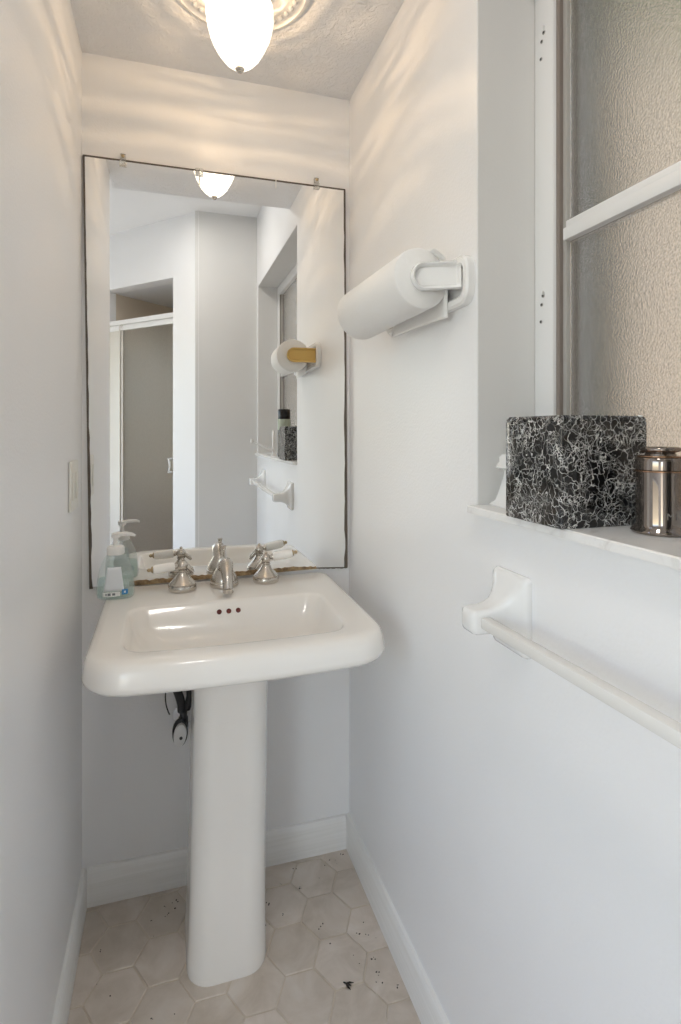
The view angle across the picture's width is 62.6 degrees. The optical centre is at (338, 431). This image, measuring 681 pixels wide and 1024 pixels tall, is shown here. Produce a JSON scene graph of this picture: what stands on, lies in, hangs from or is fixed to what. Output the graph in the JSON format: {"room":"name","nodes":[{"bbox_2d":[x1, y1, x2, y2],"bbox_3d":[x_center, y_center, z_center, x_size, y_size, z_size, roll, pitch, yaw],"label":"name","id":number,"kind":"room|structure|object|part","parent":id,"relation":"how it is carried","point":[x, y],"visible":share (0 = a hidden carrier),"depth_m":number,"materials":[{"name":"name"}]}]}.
{"room":"bathroom","nodes":[
{"label":"bathroom","id":0,"kind":"room"},
{"bbox_2d":[0,0,81,1023],"bbox_3d":[-0.636,-0.082,1.123,0.120,2.720,0.772,0,0,-17],"label":"wall","id":1,"kind":"structure","parent":0,"point":[41,52],"depth_m":1.02,"materials":[{"name":"paint"}]},
{"bbox_2d":[52,868,86,1023],"bbox_3d":[-0.572,1.228,1.142,0.014,0.100,0.772,0,0,-17],"label":"baseboard","id":2,"kind":"structure","parent":1,"relation":"attached to","point":[65,990],"depth_m":1.29,"materials":[{"name":"white paint"}]},
{"bbox_2d":[69,460,78,512],"bbox_3d":[-0.639,0.131,1.355,0.008,0.120,0.110,0,0,-17],"label":"light switch","id":3,"kind":"object","parent":1,"relation":"attached to","point":[73,465],"visible":1,"depth_m":1.33,"materials":[{"name":"white plastic"}]},
{"bbox_2d":[82,52,348,870],"bbox_3d":[-0.346,-0.082,1.677,0.998,2.720,0.120,0,0,-17],"label":"wall","id":4,"kind":"structure","parent":0,"point":[135,778],"depth_m":1.58,"materials":[{"name":"paint"}]},
{"bbox_2d":[165,690,191,746],"bbox_3d":[-0.437,0.714,1.539,0.077,0.274,0.091,0,0,-17],"label":"shutoff valve","id":5,"kind":"object","parent":4,"relation":"attached to","point":[181,715],"visible":0.62,"depth_m":1.51,"materials":[{"name":"silver metal"}]},
{"bbox_3d":[-0.425,0.816,1.503,0.034,0.064,0.012,0,0,-17],"label":"oval handle","id":6,"kind":"part","parent":5,"relation":"part of","materials":[{"name":"white plastic"}]},
{"bbox_2d":[83,153,347,588],"bbox_3d":[-0.329,-0.170,1.611,0.746,1.190,0.016,0,0,-17],"label":"wall mirror","id":7,"kind":"object","parent":4,"relation":"attached to","point":[216,370],"visible":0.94,"depth_m":1.60,"materials":[{"name":"white mirror"}]},
{"bbox_2d":[87,813,345,907],"bbox_3d":[-0.327,1.228,1.613,0.730,0.100,0.014,0,0,-17],"label":"baseboard","id":8,"kind":"structure","parent":4,"relation":"attached to","point":[115,881],"depth_m":1.57,"materials":[{"name":"white paint"}]},
{"bbox_2d":[70,0,403,99],"bbox_3d":[-0.197,-1.182,1.190,0.758,0.320,0.900,0,0,-17],"label":"ceiling","id":9,"kind":"structure","parent":0,"point":[327,51],"depth_m":1.46,"materials":[{"name":"white paint"}]},
{"bbox_2d":[177,0,310,34],"bbox_3d":[-0.223,-1.012,1.265,0.334,0.020,0.334,0,0,-17],"label":"ceiling medallion","id":10,"kind":"object","parent":9,"relation":"attached to","point":[285,12],"visible":0.53,"depth_m":1.35,"materials":[{"name":"white paint"}]},
{"bbox_2d":[205,0,272,73],"bbox_3d":[-0.223,-0.905,1.265,0.153,0.193,0.153,0,0,-17],"label":"ceiling light","id":11,"kind":"object","parent":10,"relation":"hanging from","point":[256,10],"visible":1,"depth_m":1.24,"materials":[{"name":"white glass"}]},
{"bbox_2d":[67,849,420,1023],"bbox_3d":[-0.579,1.303,-0.129,2.258,0.050,3.200,0,0,-17],"label":"floor","id":12,"kind":"structure","parent":0,"point":[301,976],"depth_m":1.34,"materials":[{"name":"beige tile"}]},
{"bbox_2d":[81,545,384,986],"bbox_3d":[-0.250,0.797,1.348,0.630,0.961,0.542,0,0,-17],"label":"pedestal sink","id":13,"kind":"object","parent":12,"relation":"on","point":[222,639],"visible":0.99,"depth_m":1.31,"materials":[{"name":"white ceramic"}]},
{"bbox_2d":[102,532,135,596],"bbox_3d":[-0.568,0.341,1.433,0.094,0.167,0.055,0,0,-17],"label":"soap bottle","id":14,"kind":"object","parent":13,"relation":"on","point":[114,580],"visible":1,"depth_m":1.41,"materials":[{"name":"clear plastic"}]},
{"bbox_2d":[147,558,196,592],"bbox_3d":[-0.444,0.382,1.493,0.127,0.084,0.073,0,0,-17],"label":"handle","id":15,"kind":"object","parent":13,"relation":"on","point":[182,583],"depth_m":1.48,"materials":[{"name":"silver metal"}]},
{"bbox_2d":[210,545,238,593],"bbox_3d":[-0.303,0.371,1.506,0.079,0.108,0.156,0,0,-17],"label":"faucet","id":16,"kind":"object","parent":13,"relation":"on","point":[224,580],"depth_m":1.49,"materials":[{"name":"silver metal"}]},
{"bbox_2d":[81,573,384,723],"bbox_3d":[-0.250,0.551,1.348,0.630,0.255,0.542,0,0,-17],"label":"basin","id":17,"kind":"object","parent":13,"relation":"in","point":[219,645],"depth_m":1.30,"materials":[{"name":"white ceramic"}]},
{"bbox_2d":[253,549,297,584],"bbox_3d":[-0.180,0.380,1.592,0.126,0.089,0.073,0,0,-17],"label":"handle","id":18,"kind":"object","parent":13,"relation":"on","point":[266,575],"depth_m":1.57,"materials":[{"name":"silver metal"}]},
{"bbox_2d":[96,854,398,1018],"bbox_3d":[-0.241,1.277,1.393,0.670,0.002,0.429,0,0,-17],"label":"debris","id":19,"kind":"object","parent":12,"relation":"on","point":[340,854],"visible":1,"depth_m":1.42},
{"bbox_2d":[343,981,353,989],"bbox_3d":[0.021,1.275,1.292,0.023,0.004,0.020,0,0,24],"label":"insect","id":20,"kind":"object","parent":12,"relation":"on","point":[344,982],"visible":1,"depth_m":1.29,"materials":[{"name":"black"}]},
{"bbox_2d":[349,0,680,1023],"bbox_3d":[0.424,-0.082,0.864,0.240,2.720,1.885,0,0,-17],"label":"wall","id":21,"kind":"structure","parent":0,"point":[522,831],"depth_m":1.04,"materials":[{"name":"paint"}]},
{"bbox_2d":[346,813,449,1023],"bbox_3d":[0.302,1.228,0.827,0.014,0.100,1.885,0,0,-17],"label":"baseboard","id":22,"kind":"structure","parent":21,"relation":"attached to","point":[429,1010],"depth_m":1.35,"materials":[{"name":"white paint"}]},
{"bbox_2d":[386,255,474,334],"bbox_3d":[0.133,-0.281,1.194,0.123,0.093,0.398,0,0,-17],"label":"paper towel holder","id":23,"kind":"object","parent":21,"relation":"attached to","point":[432,275],"visible":0.49,"depth_m":1.06,"materials":[{"name":"white plastic"}]},
{"bbox_2d":[337,248,447,339],"bbox_3d":[0.108,-0.285,1.203,0.120,0.136,0.301,0,0,-23],"label":"paper towel roll","id":24,"kind":"object","parent":23,"relation":"on","point":[387,299],"visible":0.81,"depth_m":1.12,"materials":[{"name":"white paper"}]},
{"bbox_3d":[0.184,-0.295,1.062,0.095,0.053,0.023,0,0,3],"label":"holder arm","id":25,"kind":"part","parent":23,"relation":"part of","materials":[{"name":"white plastic"}]},
{"bbox_2d":[478,0,534,504],"bbox_3d":[0.469,-0.383,0.513,0.120,1.033,1.092,0,0,-17],"label":"window reveal","id":26,"kind":"structure","parent":21,"relation":"attached to","point":[506,28],"depth_m":1.03,"materials":[{"name":"paint"}]},
{"bbox_2d":[462,566,680,748],"bbox_3d":[0.351,0.286,0.541,0.086,0.134,0.836,0,0,-17],"label":"towel bar","id":27,"kind":"object","parent":21,"relation":"attached to","point":[505,614],"visible":1,"depth_m":0.79,"materials":[{"name":"white ceramic"}]},
{"bbox_3d":[0.243,0.290,0.895,0.086,0.126,0.096,0,0,-17],"label":"bar post","id":28,"kind":"part","parent":27,"relation":"part of","materials":[{"name":"white ceramic"}]},
{"bbox_2d":[467,505,680,569],"bbox_3d":[0.459,0.140,0.509,0.140,0.013,1.092,0,0,-17],"label":"window sill","id":29,"kind":"structure","parent":21,"relation":"attached to","point":[666,551],"depth_m":0.70,"materials":[{"name":"white stone"}]},
{"bbox_2d":[489,453,505,508],"bbox_3d":[0.315,0.086,0.993,0.073,0.095,0.069,0,0,-17],"label":"ornament","id":30,"kind":"object","parent":29,"relation":"on","point":[500,500],"visible":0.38,"depth_m":0.99,"materials":[{"name":"white ceramic"}]},
{"bbox_2d":[506,415,646,528],"bbox_3d":[0.353,0.055,0.842,0.147,0.157,0.132,0,0,-17],"label":"tissue box cover","id":31,"kind":"object","parent":29,"relation":"on","point":[563,471],"visible":0.98,"depth_m":0.78,"materials":[{"name":"black stone"}]},
{"bbox_2d":[630,446,680,536],"bbox_3d":[0.424,0.077,0.737,0.072,0.113,0.072,0,0,-17],"label":"candle jar","id":32,"kind":"object","parent":29,"relation":"on","point":[657,471],"visible":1,"depth_m":0.71,"materials":[{"name":"polished chrome metal"},{"name":"copper"}]},
{"bbox_3d":[0.424,0.026,0.737,0.049,0.013,0.049,0,0,-17],"label":"lid knob","id":33,"kind":"part","parent":32,"relation":"part of","materials":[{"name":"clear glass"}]},
{"bbox_2d":[535,0,680,454],"bbox_3d":[0.546,-0.381,0.536,0.058,1.030,1.086,0,0,-17],"label":"window","id":34,"kind":"structure","parent":21,"relation":"in","point":[608,72],"depth_m":0.90,"materials":[{"name":"white metal"}]},
{"bbox_3d":[0.545,-0.352,0.536,0.028,0.036,0.944,0,0,-17],"label":"meeting rail","id":35,"kind":"part","parent":34,"relation":"part of","materials":[{"name":"white wood"}]},
{"bbox_3d":[0.547,-0.115,0.536,0.004,0.437,0.940,0,0,-17],"label":"glass pane","id":36,"kind":"part","parent":34,"relation":"part of","materials":[{"name":"beige glass"}]},
{"bbox_3d":[0.547,-0.606,0.536,0.004,0.471,0.940,0,0,-17],"label":"glass pane","id":37,"kind":"part","parent":34,"relation":"part of","materials":[{"name":"beige glass"}]}
]}

